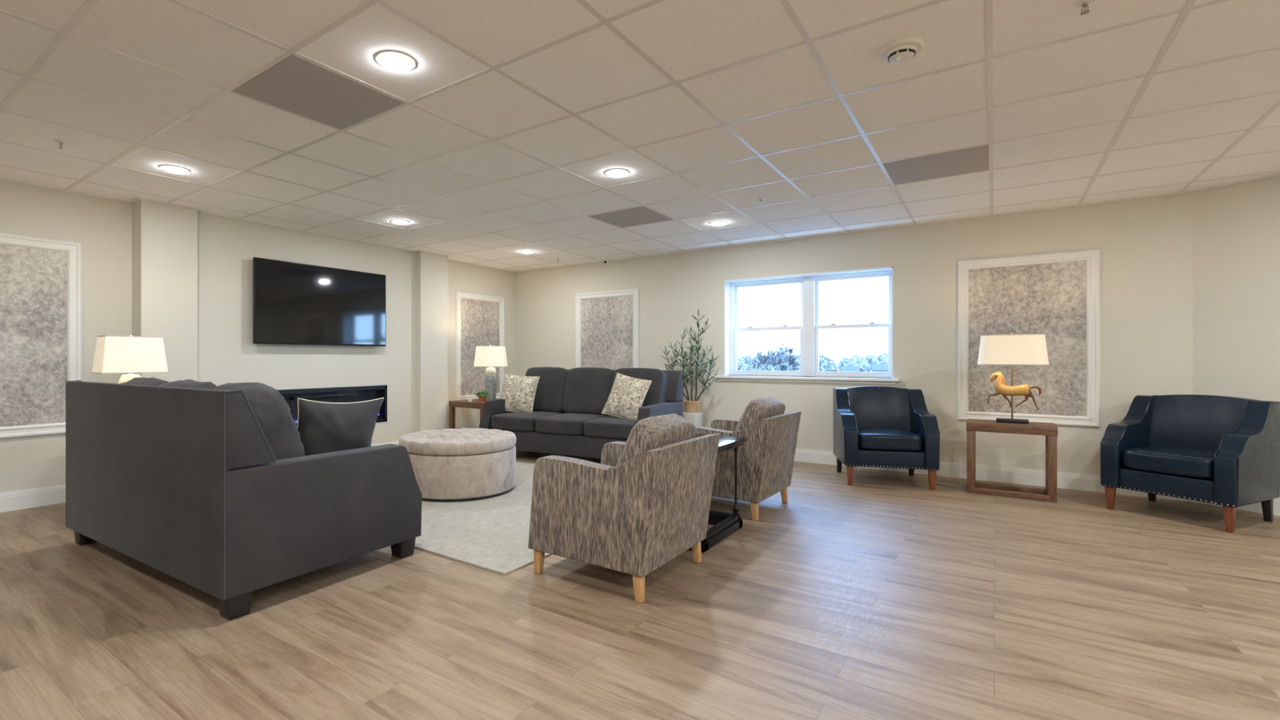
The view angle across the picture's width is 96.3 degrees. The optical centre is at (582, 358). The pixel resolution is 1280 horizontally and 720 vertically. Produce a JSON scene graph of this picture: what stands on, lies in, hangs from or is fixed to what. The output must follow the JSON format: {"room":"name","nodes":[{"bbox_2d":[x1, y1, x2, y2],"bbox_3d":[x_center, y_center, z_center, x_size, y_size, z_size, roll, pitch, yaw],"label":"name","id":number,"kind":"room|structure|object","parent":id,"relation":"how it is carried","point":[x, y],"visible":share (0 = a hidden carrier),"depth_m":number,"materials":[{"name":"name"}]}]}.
{"room":"care facility","nodes":[
{"label":"care facility","id":0,"kind":"room"},
{"bbox_2d":[0,180,515,493],"bbox_3d":[-3.924,-0.097,4.596,0.340,2.450,10.070,0,0,36],"label":"wall","id":1,"kind":"structure","parent":0,"point":[182,276],"depth_m":5.27,"materials":[{"name":"beige paint"}]},
{"bbox_2d":[0,232,81,439],"bbox_3d":[-4.384,-0.167,4.021,0.024,1.514,1.320,0,0,36],"label":"wall panel","id":2,"kind":"object","parent":1,"relation":"attached to","point":[41,277],"visible":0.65,"depth_m":4.35,"materials":[{"name":"white"}]},
{"bbox_2d":[0,440,399,512],"bbox_3d":[-3.868,1.058,4.556,0.236,0.140,10.070,0,0,36],"label":"baseboard","id":3,"kind":"structure","parent":1,"relation":"attached to","point":[53,495],"depth_m":4.33,"materials":[{"name":"white paint"}]},
{"bbox_2d":[253,257,386,346],"bbox_3d":[-2.732,-0.552,6.033,0.094,0.824,1.450,0,0,36],"label":"television","id":4,"kind":"object","parent":1,"relation":"attached to","point":[294,303],"visible":1,"depth_m":5.91,"materials":[{"name":"black glass"}]},
{"bbox_2d":[276,385,386,426],"bbox_3d":[-2.778,0.526,6.143,0.126,0.423,1.476,0,0,36],"label":"electric fireplace","id":5,"kind":"object","parent":1,"relation":"attached to","point":[353,393],"visible":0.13,"depth_m":6.27,"materials":[{"name":"black plastic"}]},
{"bbox_2d":[292,393,355,399],"bbox_3d":[-2.766,0.407,6.134,0.040,0.035,0.700,0,0,36],"label":"grille","id":6,"kind":"object","parent":5,"relation":"attached to","point":[312,397],"depth_m":6.11,"materials":[{"name":"black metal"}]},
{"bbox_2d":[455,291,504,399],"bbox_3d":[-1.440,-0.157,8.107,0.024,1.510,0.930,0,0,36],"label":"wall panel","id":7,"kind":"object","parent":1,"relation":"attached to","point":[479,317],"visible":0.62,"depth_m":8.00,"materials":[{"name":"white"}]},
{"bbox_2d":[0,173,1279,272],"bbox_3d":[0.017,-1.316,1.756,9.815,0.012,10.070,0,0,36],"label":"trim","id":8,"kind":"structure","parent":1,"relation":"attached to","point":[1276,175],"depth_m":5.29,"materials":[{"name":"white"}]},
{"bbox_2d":[0,0,1279,271],"bbox_3d":[0.019,-1.381,1.755,10.420,0.123,10.670,0,0,36],"label":"ceiling","id":9,"kind":"structure","parent":0,"point":[504,137],"depth_m":3.02,"materials":[{"name":"tile"}]},
{"bbox_2d":[54,139,67,149],"bbox_3d":[-3.178,-1.301,3.478,0.060,0.042,0.060,0,0,36],"label":"sprinkler","id":10,"kind":"object","parent":9,"relation":"attached to","point":[61,142],"visible":1,"depth_m":3.47,"materials":[{"name":"white metal"}]},
{"bbox_2d":[159,164,190,173],"bbox_3d":[-2.844,-1.312,3.983,0.176,0.021,0.176,0,0,36],"label":"recessed light","id":11,"kind":"object","parent":9,"relation":"in","point":[169,168],"visible":1,"depth_m":3.95,"materials":[{"name":"white plastic"}]},
{"bbox_2d":[232,53,404,129],"bbox_3d":[-1.324,-1.321,2.885,0.582,0.006,0.582,0,0,36],"label":"ceiling vent","id":12,"kind":"object","parent":9,"relation":"attached to","point":[296,85],"visible":1,"depth_m":2.84,"materials":[{"name":"grey metal"}]},
{"bbox_2d":[374,50,416,71],"bbox_3d":[-0.830,-1.312,2.537,0.176,0.021,0.176,0,0,36],"label":"recessed light","id":13,"kind":"object","parent":9,"relation":"in","point":[394,60],"visible":1,"depth_m":2.51,"materials":[{"name":"white plastic"}]},
{"bbox_2d":[390,219,409,224],"bbox_3d":[-1.764,-1.312,5.510,0.176,0.021,0.176,0,0,36],"label":"recessed light","id":14,"kind":"object","parent":9,"relation":"in","point":[394,221],"visible":1,"depth_m":5.47,"materials":[{"name":"white plastic"}]},
{"bbox_2d":[520,249,534,253],"bbox_3d":[-0.683,-1.312,7.054,0.176,0.021,0.176,0,0,36],"label":"recessed light","id":15,"kind":"object","parent":9,"relation":"in","point":[526,251],"visible":1,"depth_m":7.00,"materials":[{"name":"white plastic"}]},
{"bbox_2d":[602,257,608,263],"bbox_3d":[0.302,-1.281,7.510,0.084,0.082,0.107,0,0,11],"label":"security camera","id":16,"kind":"object","parent":9,"relation":"attached to","point":[605,260],"visible":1,"depth_m":7.48,"materials":[{"name":"white plastic"}]},
{"bbox_2d":[604,168,629,177],"bbox_3d":[0.243,-1.312,4.058,0.176,0.021,0.176,0,0,36],"label":"recessed light","id":17,"kind":"object","parent":9,"relation":"in","point":[615,172],"visible":1,"depth_m":4.02,"materials":[{"name":"white plastic"}]},
{"bbox_2d":[589,206,672,227],"bbox_3d":[0.458,-1.321,5.358,0.582,0.006,0.582,0,0,36],"label":"ceiling panel","id":18,"kind":"object","parent":9,"relation":"attached to","point":[639,215],"visible":1,"depth_m":5.34,"materials":[{"name":"grey metal"}]},
{"bbox_2d":[709,220,728,226],"bbox_3d":[1.323,-1.312,5.571,0.176,0.021,0.176,0,0,36],"label":"recessed light","id":19,"kind":"object","parent":9,"relation":"in","point":[720,223],"visible":1,"depth_m":5.53,"materials":[{"name":"white plastic"}]},
{"bbox_2d":[756,197,764,204],"bbox_3d":[1.468,-1.301,4.718,0.060,0.042,0.060,0,0,36],"label":"sprinkler","id":20,"kind":"object","parent":9,"relation":"attached to","point":[760,199],"visible":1,"depth_m":4.71,"materials":[{"name":"white plastic"}]},
{"bbox_2d":[880,36,924,63],"bbox_3d":[1.355,-1.289,2.428,0.164,0.066,0.164,0,0,36],"label":"smoke detector","id":21,"kind":"object","parent":9,"relation":"attached to","point":[900,51],"visible":1,"depth_m":2.39,"materials":[{"name":"white plastic"}]},
{"bbox_2d":[898,48,906,53],"bbox_3d":[1.335,-1.284,2.385,0.030,0.009,0.006,0,0,24],"label":"vent","id":22,"kind":"object","parent":21,"relation":"attached to","point":[900,51],"depth_m":2.38,"materials":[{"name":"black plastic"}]},
{"bbox_2d":[882,144,988,184],"bbox_3d":[2.436,-1.321,3.933,0.582,0.006,0.582,0,0,36],"label":"ceiling panel","id":23,"kind":"object","parent":9,"relation":"attached to","point":[975,159],"visible":1,"depth_m":3.90,"materials":[{"name":"grey metal"}]},
{"bbox_2d":[1074,0,1094,14],"bbox_3d":[1.859,-1.301,2.114,0.060,0.042,0.060,0,0,36],"label":"sprinkler","id":24,"kind":"object","parent":9,"relation":"attached to","point":[1080,3],"visible":1,"depth_m":2.11,"materials":[{"name":"white metal"}]},
{"bbox_2d":[0,450,1279,719],"bbox_3d":[0.019,1.178,1.755,10.420,0.100,10.670,0,0,36],"label":"floor","id":25,"kind":"structure","parent":0,"point":[886,595],"depth_m":2.44,"materials":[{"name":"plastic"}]},
{"bbox_2d":[66,377,422,620],"bbox_3d":[-2.036,0.621,3.382,1.953,1.013,1.066,0,0,33],"label":"sofa","id":26,"kind":"object","parent":25,"relation":"on","point":[214,489],"visible":1,"depth_m":2.74,"materials":[{"name":"grey fabric"}]},
{"bbox_2d":[121,377,168,386],"bbox_3d":[-2.633,0.410,3.506,0.614,0.590,0.407,0,0,33],"label":"cushion","id":27,"kind":"object","parent":26,"relation":"on","point":[153,381],"depth_m":3.39,"materials":[{"name":"grey fabric"}]},
{"bbox_2d":[158,379,217,389],"bbox_3d":[-2.156,0.414,3.191,0.601,0.593,0.402,0,0,33],"label":"cushion","id":28,"kind":"object","parent":26,"relation":"on","point":[186,383],"depth_m":3.07,"materials":[{"name":"grey fabric"}]},
{"bbox_2d":[213,382,304,460],"bbox_3d":[-1.687,0.414,2.878,0.596,0.592,0.399,0,0,33],"label":"cushion","id":29,"kind":"object","parent":26,"relation":"on","point":[273,415],"depth_m":2.73,"materials":[{"name":"grey fabric"}]},
{"bbox_2d":[297,397,384,456],"bbox_3d":[-1.354,0.438,3.127,0.252,0.477,0.522,0,0,24],"label":"throw pillow","id":30,"kind":"object","parent":26,"relation":"on","point":[322,427],"visible":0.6,"depth_m":3.01,"materials":[{"name":"grey fabric"}]},
{"bbox_2d":[448,398,486,428],"bbox_3d":[-1.288,0.836,7.399,0.620,0.585,0.620,0,0,36],"label":"wooden side table","id":31,"kind":"object","parent":25,"relation":"on","point":[475,403],"visible":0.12,"depth_m":7.26,"materials":[{"name":"brown wood"}]},
{"bbox_2d":[475,391,489,401],"bbox_3d":[-1.265,0.470,7.198,0.170,0.145,0.183,0,0,36],"label":"potted plant","id":32,"kind":"object","parent":31,"relation":"on","point":[482,397],"visible":1,"depth_m":7.16,"materials":[{"name":"green plant"}]},
{"bbox_2d":[473,344,507,399],"bbox_3d":[-1.200,0.179,7.452,0.403,0.727,0.243,0,0,4],"label":"table lamp","id":33,"kind":"object","parent":31,"relation":"on","point":[491,356],"visible":0.94,"depth_m":7.36,"materials":[{"name":"white fabric"}]},
{"bbox_2d":[414,461,551,575],"bbox_3d":[-0.894,1.123,4.844,2.985,0.010,2.465,0,0,36],"label":"area rug","id":34,"kind":"object","parent":25,"relation":"on","point":[491,534],"visible":0.16,"depth_m":3.76,"materials":[{"name":"beige carpet"}]},
{"bbox_2d":[398,427,515,502],"bbox_3d":[-1.068,0.878,4.918,0.984,0.475,0.984,0,0,19],"label":"ottoman","id":35,"kind":"object","parent":34,"relation":"on","point":[465,464],"visible":0.98,"depth_m":4.50,"materials":[{"name":"beige fabric"}]},
{"bbox_2d":[479,366,683,458],"bbox_3d":[-0.032,0.616,6.508,2.083,1.024,1.046,0,0,30],"label":"sofa","id":36,"kind":"object","parent":25,"relation":"on","point":[566,418],"visible":0.75,"depth_m":6.34,"materials":[{"name":"grey fabric"}]},
{"bbox_2d":[499,373,539,412],"bbox_3d":[-0.774,0.422,6.848,0.492,0.478,0.215,0,0,19],"label":"throw pillow","id":37,"kind":"object","parent":36,"relation":"on","point":[518,392],"visible":0.89,"depth_m":6.78,"materials":[{"name":"beige fabric"}]},
{"bbox_2d":[491,410,564,431],"bbox_3d":[-0.620,0.726,6.708,0.606,0.182,0.792,0,0,30],"label":"seat cushion","id":38,"kind":"object","parent":36,"relation":"on","point":[512,421],"depth_m":6.41,"materials":[{"name":"grey fabric"}]},
{"bbox_2d":[524,366,568,413],"bbox_3d":[-0.440,0.396,7.024,0.624,0.584,0.334,0,0,30],"label":"cushion","id":39,"kind":"object","parent":36,"relation":"on","point":[552,386],"depth_m":6.88,"materials":[{"name":"grey fabric"}]},
{"bbox_2d":[535,413,610,435],"bbox_3d":[-0.091,0.726,6.405,0.606,0.182,0.792,0,0,30],"label":"seat cushion","id":40,"kind":"object","parent":36,"relation":"on","point":[559,424],"depth_m":6.11,"materials":[{"name":"grey fabric"}]},
{"bbox_2d":[562,367,614,415],"bbox_3d":[0.090,0.396,6.721,0.625,0.582,0.336,0,0,30],"label":"cushion","id":41,"kind":"object","parent":36,"relation":"on","point":[585,390],"depth_m":6.63,"materials":[{"name":"grey fabric"}]},
{"bbox_2d":[583,415,636,439],"bbox_3d":[0.438,0.726,6.103,0.606,0.182,0.792,0,0,30],"label":"seat cushion","id":42,"kind":"object","parent":36,"relation":"on","point":[606,427],"depth_m":5.80,"materials":[{"name":"grey fabric"}]},
{"bbox_2d":[601,373,652,420],"bbox_3d":[0.465,0.417,6.120,0.557,0.520,0.219,0,0,41],"label":"throw pillow","id":43,"kind":"object","parent":36,"relation":"on","point":[627,395],"visible":0.91,"depth_m":6.05,"materials":[{"name":"beige fabric"}]},
{"bbox_2d":[610,368,667,406],"bbox_3d":[0.620,0.397,6.419,0.625,0.580,0.334,0,0,30],"label":"cushion","id":44,"kind":"object","parent":36,"relation":"on","point":[657,393],"depth_m":6.28,"materials":[{"name":"grey fabric"}]},
{"bbox_2d":[528,413,719,603],"bbox_3d":[0.232,0.710,3.065,0.773,0.836,0.725,0,0,36],"label":"patterned armchair","id":45,"kind":"object","parent":25,"relation":"on","point":[646,503],"visible":1,"depth_m":2.78,"materials":[{"name":"brown fabric"}]},
{"bbox_2d":[615,413,695,466],"bbox_3d":[0.370,0.516,2.965,0.304,0.449,0.502,0,0,36],"label":"cushion","id":46,"kind":"object","parent":45,"relation":"on","point":[651,433],"depth_m":2.78,"materials":[{"name":"fabric"}]},
{"bbox_2d":[662,308,719,426],"bbox_3d":[1.258,0.272,6.632,0.692,1.712,0.492,0,0,20],"label":"plant","id":47,"kind":"object","parent":25,"relation":"on","point":[691,413],"visible":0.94,"depth_m":6.58,"materials":[{"name":"green plant"}]},
{"bbox_2d":[688,433,746,552],"bbox_3d":[0.679,0.831,3.714,0.540,0.595,0.710,0,0,36],"label":"side table","id":48,"kind":"object","parent":25,"relation":"on","point":[726,524],"visible":0.3,"depth_m":3.70,"materials":[{"name":"black metal"}]},
{"bbox_2d":[695,396,801,520],"bbox_3d":[1.182,0.710,4.400,0.773,0.836,0.725,0,0,37],"label":"patterned armchair","id":49,"kind":"object","parent":25,"relation":"on","point":[766,460],"visible":0.8,"depth_m":4.06,"materials":[{"name":"brown fabric"}]},
{"bbox_2d":[734,396,785,431],"bbox_3d":[1.317,0.516,4.297,0.304,0.449,0.502,0,0,37],"label":"cushion","id":50,"kind":"object","parent":49,"relation":"on","point":[757,409],"depth_m":4.11,"materials":[{"name":"fabric"}]},
{"bbox_2d":[832,386,940,489],"bbox_3d":[2.770,0.698,5.284,0.770,0.860,0.691,0,0,15],"label":"leather armchair","id":51,"kind":"object","parent":25,"relation":"on","point":[874,426],"visible":1,"depth_m":5.11,"materials":[{"name":"blue"}]},
{"bbox_2d":[857,427,922,451],"bbox_3d":[2.749,0.733,5.206,0.528,0.167,0.503,0,0,15],"label":"seat cushion","id":52,"kind":"object","parent":51,"relation":"on","point":[869,439],"depth_m":5.00,"materials":[{"name":"blue leather"}]},
{"bbox_2d":[966,418,1057,502],"bbox_3d":[3.564,0.831,4.766,0.595,0.594,0.320,0,0,36],"label":"wooden side table","id":53,"kind":"object","parent":25,"relation":"on","point":[1050,430],"visible":0.99,"depth_m":4.69,"materials":[{"name":"brown wood"}]},
{"bbox_2d":[977,330,1048,423],"bbox_3d":[3.573,0.149,4.753,0.478,0.770,0.253,0,0,36],"label":"lamp","id":54,"kind":"object","parent":53,"relation":"on","point":[1011,349],"visible":1,"depth_m":4.69,"materials":[{"name":"white fabric"}]},
{"bbox_2d":[1100,394,1279,533],"bbox_3d":[4.342,0.698,4.109,0.691,0.860,0.734,0,0,-24],"label":"leather armchair","id":55,"kind":"object","parent":25,"relation":"on","point":[1224,451],"visible":1,"depth_m":4.00,"materials":[{"name":"blue leather"}]},
{"bbox_2d":[1122,445,1216,479],"bbox_3d":[4.268,0.733,4.077,0.503,0.167,0.503,0,0,-24],"label":"seat cushion","id":56,"kind":"object","parent":55,"relation":"on","point":[1164,462],"depth_m":3.99,"materials":[{"name":"blue leather"}]},
{"bbox_3d":[-3.358,0.836,4.269,0.600,0.585,0.600,0,0,36],"label":"wooden side table","id":57,"kind":"object","parent":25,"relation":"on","visible":0},
{"bbox_2d":[91,333,168,383],"bbox_3d":[-3.348,0.179,4.231,0.243,0.727,0.403,0,0,36],"label":"table lamp","id":58,"kind":"object","parent":57,"relation":"on","point":[129,354],"visible":0.71,"depth_m":4.14,"materials":[{"name":"white fabric"}]},
{"bbox_2d":[515,192,1192,475],"bbox_3d":[1.930,-0.097,6.707,7.370,2.450,0.200,0,0,36],"label":"wall","id":59,"kind":"structure","parent":0,"point":[1145,245],"depth_m":5.51,"materials":[{"name":"beige paint"}]},
{"bbox_2d":[575,288,639,369],"bbox_3d":[0.311,-0.165,7.735,1.020,1.495,0.024,0,0,36],"label":"wall panel","id":60,"kind":"object","parent":59,"relation":"attached to","point":[607,322],"visible":0.62,"depth_m":7.73,"materials":[{"name":"white"}]},
{"bbox_2d":[714,266,899,384],"bbox_3d":[2.432,-0.331,6.339,1.935,1.188,0.280,0,0,36],"label":"window","id":61,"kind":"structure","parent":59,"relation":"in","point":[810,326],"depth_m":6.35,"materials":[{"name":"white plastic"}]},
{"bbox_2d":[794,448,1192,502],"bbox_3d":[1.891,1.058,6.602,7.190,0.140,0.016,0,0,36],"label":"baseboard","id":62,"kind":"structure","parent":59,"relation":"attached to","point":[1089,482],"depth_m":5.18,"materials":[{"name":"white paint"}]},
{"bbox_2d":[957,248,1100,427],"bbox_3d":[3.954,-0.171,5.110,1.008,1.507,0.024,0,0,36],"label":"wall panel","id":63,"kind":"object","parent":59,"relation":"attached to","point":[1056,295],"visible":0.93,"depth_m":5.06,"materials":[{"name":"white"}]},
{"bbox_2d":[1192,175,1279,401],"bbox_3d":[4.020,-0.097,-0.737,2.304,2.450,10.523,0,0,21],"label":"wall","id":64,"kind":"structure","parent":0,"point":[1236,228],"depth_m":4.29,"materials":[{"name":"beige paint"}]},
{"bbox_2d":[1192,497,1279,515],"bbox_3d":[5.425,1.058,3.108,0.019,0.140,3.053,0,0,-24],"label":"baseboard","id":65,"kind":"structure","parent":64,"relation":"attached to","point":[1256,507],"depth_m":4.18,"materials":[{"name":"white"}]},
{"label":"outside","id":66,"kind":"structure","parent":0,"visible":0},
{"bbox_2d":[737,354,879,371],"bbox_3d":[62.397,2.698,189.226,520.000,12.145,360.000,0,0,36],"label":"ground","id":67,"kind":"structure","parent":66,"point":[837,358],"depth_m":305.55,"materials":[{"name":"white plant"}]},
{"bbox_2d":[737,355,757,370],"bbox_3d":[25.909,3.802,93.014,6.131,8.651,6.126,0,0,4],"label":"tree","id":68,"kind":"object","parent":67,"relation":"on","point":[743,365],"visible":0.2,"depth_m":91.45,"materials":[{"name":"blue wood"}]},
{"bbox_2d":[742,355,764,370],"bbox_3d":[31.329,3.610,107.948,6.399,9.037,6.405,0,0,-20],"label":"tree","id":69,"kind":"object","parent":67,"relation":"on","point":[748,357],"visible":0.06,"depth_m":107.13,"materials":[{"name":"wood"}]},
{"bbox_2d":[767,360,776,370],"bbox_3d":[37.763,3.583,107.994,6.443,9.091,6.437,0,0,22],"label":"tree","id":70,"kind":"object","parent":67,"relation":"on","point":[770,367],"visible":0.05,"depth_m":107.52,"materials":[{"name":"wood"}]},
{"bbox_2d":[748,337,799,371],"bbox_3d":[26.598,2.492,77.303,7.777,11.292,10.772,0,0,36],"label":"bare tree","id":71,"kind":"object","parent":67,"relation":"on","point":[781,357],"visible":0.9,"depth_m":75.28,"materials":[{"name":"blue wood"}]},
{"bbox_2d":[779,363,788,370],"bbox_3d":[21.966,4.309,61.876,3.892,7.638,3.894,0,0,36],"label":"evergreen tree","id":72,"kind":"object","parent":67,"relation":"on","point":[784,366],"visible":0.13,"depth_m":61.86,"materials":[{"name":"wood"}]},
{"bbox_2d":[771,355,799,371],"bbox_3d":[33.645,3.674,92.944,6.308,8.908,6.313,0,0,-12],"label":"tree","id":73,"kind":"object","parent":67,"relation":"on","point":[791,366],"visible":0.03,"depth_m":91.12,"materials":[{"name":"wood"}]},
{"bbox_2d":[818,352,836,371],"bbox_3d":[44.743,3.463,108.025,6.612,9.329,6.606,0,0,-5],"label":"tree","id":74,"kind":"object","parent":67,"relation":"on","point":[824,365],"visible":0.22,"depth_m":105.96,"materials":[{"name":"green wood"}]},
{"bbox_2d":[824,356,839,371],"bbox_3d":[54.198,3.551,127.957,6.131,8.659,6.137,0,0,-29],"label":"tree","id":75,"kind":"object","parent":67,"relation":"on","point":[834,364],"visible":0.03,"depth_m":126.78,"materials":[{"name":"green plant"}]},
{"bbox_2d":[837,356,848,370],"bbox_3d":[76.509,2.625,165.964,4.645,6.560,4.649,0,0,-23],"label":"tree","id":76,"kind":"object","parent":67,"relation":"on","point":[840,363],"visible":0.21,"depth_m":165.56,"materials":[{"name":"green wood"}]},
{"bbox_2d":[840,365,859,372],"bbox_3d":[46.315,4.878,99.000,3.000,7.100,3.600,0,0,25],"label":"house","id":77,"kind":"structure","parent":67,"relation":"on","point":[855,369],"depth_m":98.20,"materials":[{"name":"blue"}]},
{"bbox_2d":[843,354,868,366],"bbox_3d":[61.189,3.335,128.017,6.179,8.718,6.173,0,0,33],"label":"tree","id":78,"kind":"object","parent":67,"relation":"on","point":[855,355],"visible":0.04,"depth_m":127.75,"materials":[{"name":"green plant"}]},
{"bbox_2d":[843,357,872,372],"bbox_3d":[51.781,3.842,107.962,6.075,8.572,6.070,0,0,-21],"label":"tree","id":79,"kind":"object","parent":67,"relation":"on","point":[864,366],"visible":0.27,"depth_m":106.62,"materials":[{"name":"green plant"}]},
{"bbox_2d":[864,354,875,364],"bbox_3d":[83.500,2.148,166.021,5.063,7.144,5.058,0,0,41],"label":"tree","id":80,"kind":"object","parent":67,"relation":"on","point":[871,357],"visible":0.32,"depth_m":164.85,"materials":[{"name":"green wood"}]},
{"bbox_2d":[870,364,888,372],"bbox_3d":[52.210,4.728,100.000,3.100,7.400,3.600,0,0,22],"label":"house","id":81,"kind":"structure","parent":67,"relation":"on","point":[874,367],"depth_m":99.11,"materials":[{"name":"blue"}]},
{"bbox_2d":[870,351,888,366],"bbox_3d":[67.649,2.943,127.946,6.494,9.163,6.488,0,0,-38],"label":"tree","id":82,"kind":"object","parent":67,"relation":"on","point":[883,354],"visible":0.1,"depth_m":127.81,"materials":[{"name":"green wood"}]},
{"bbox_2d":[875,355,888,364],"bbox_3d":[58.080,3.589,107.959,6.434,9.079,6.428,0,0,-22],"label":"tree","id":83,"kind":"object","parent":67,"relation":"on","point":[885,361],"visible":0.07,"depth_m":108.00,"materials":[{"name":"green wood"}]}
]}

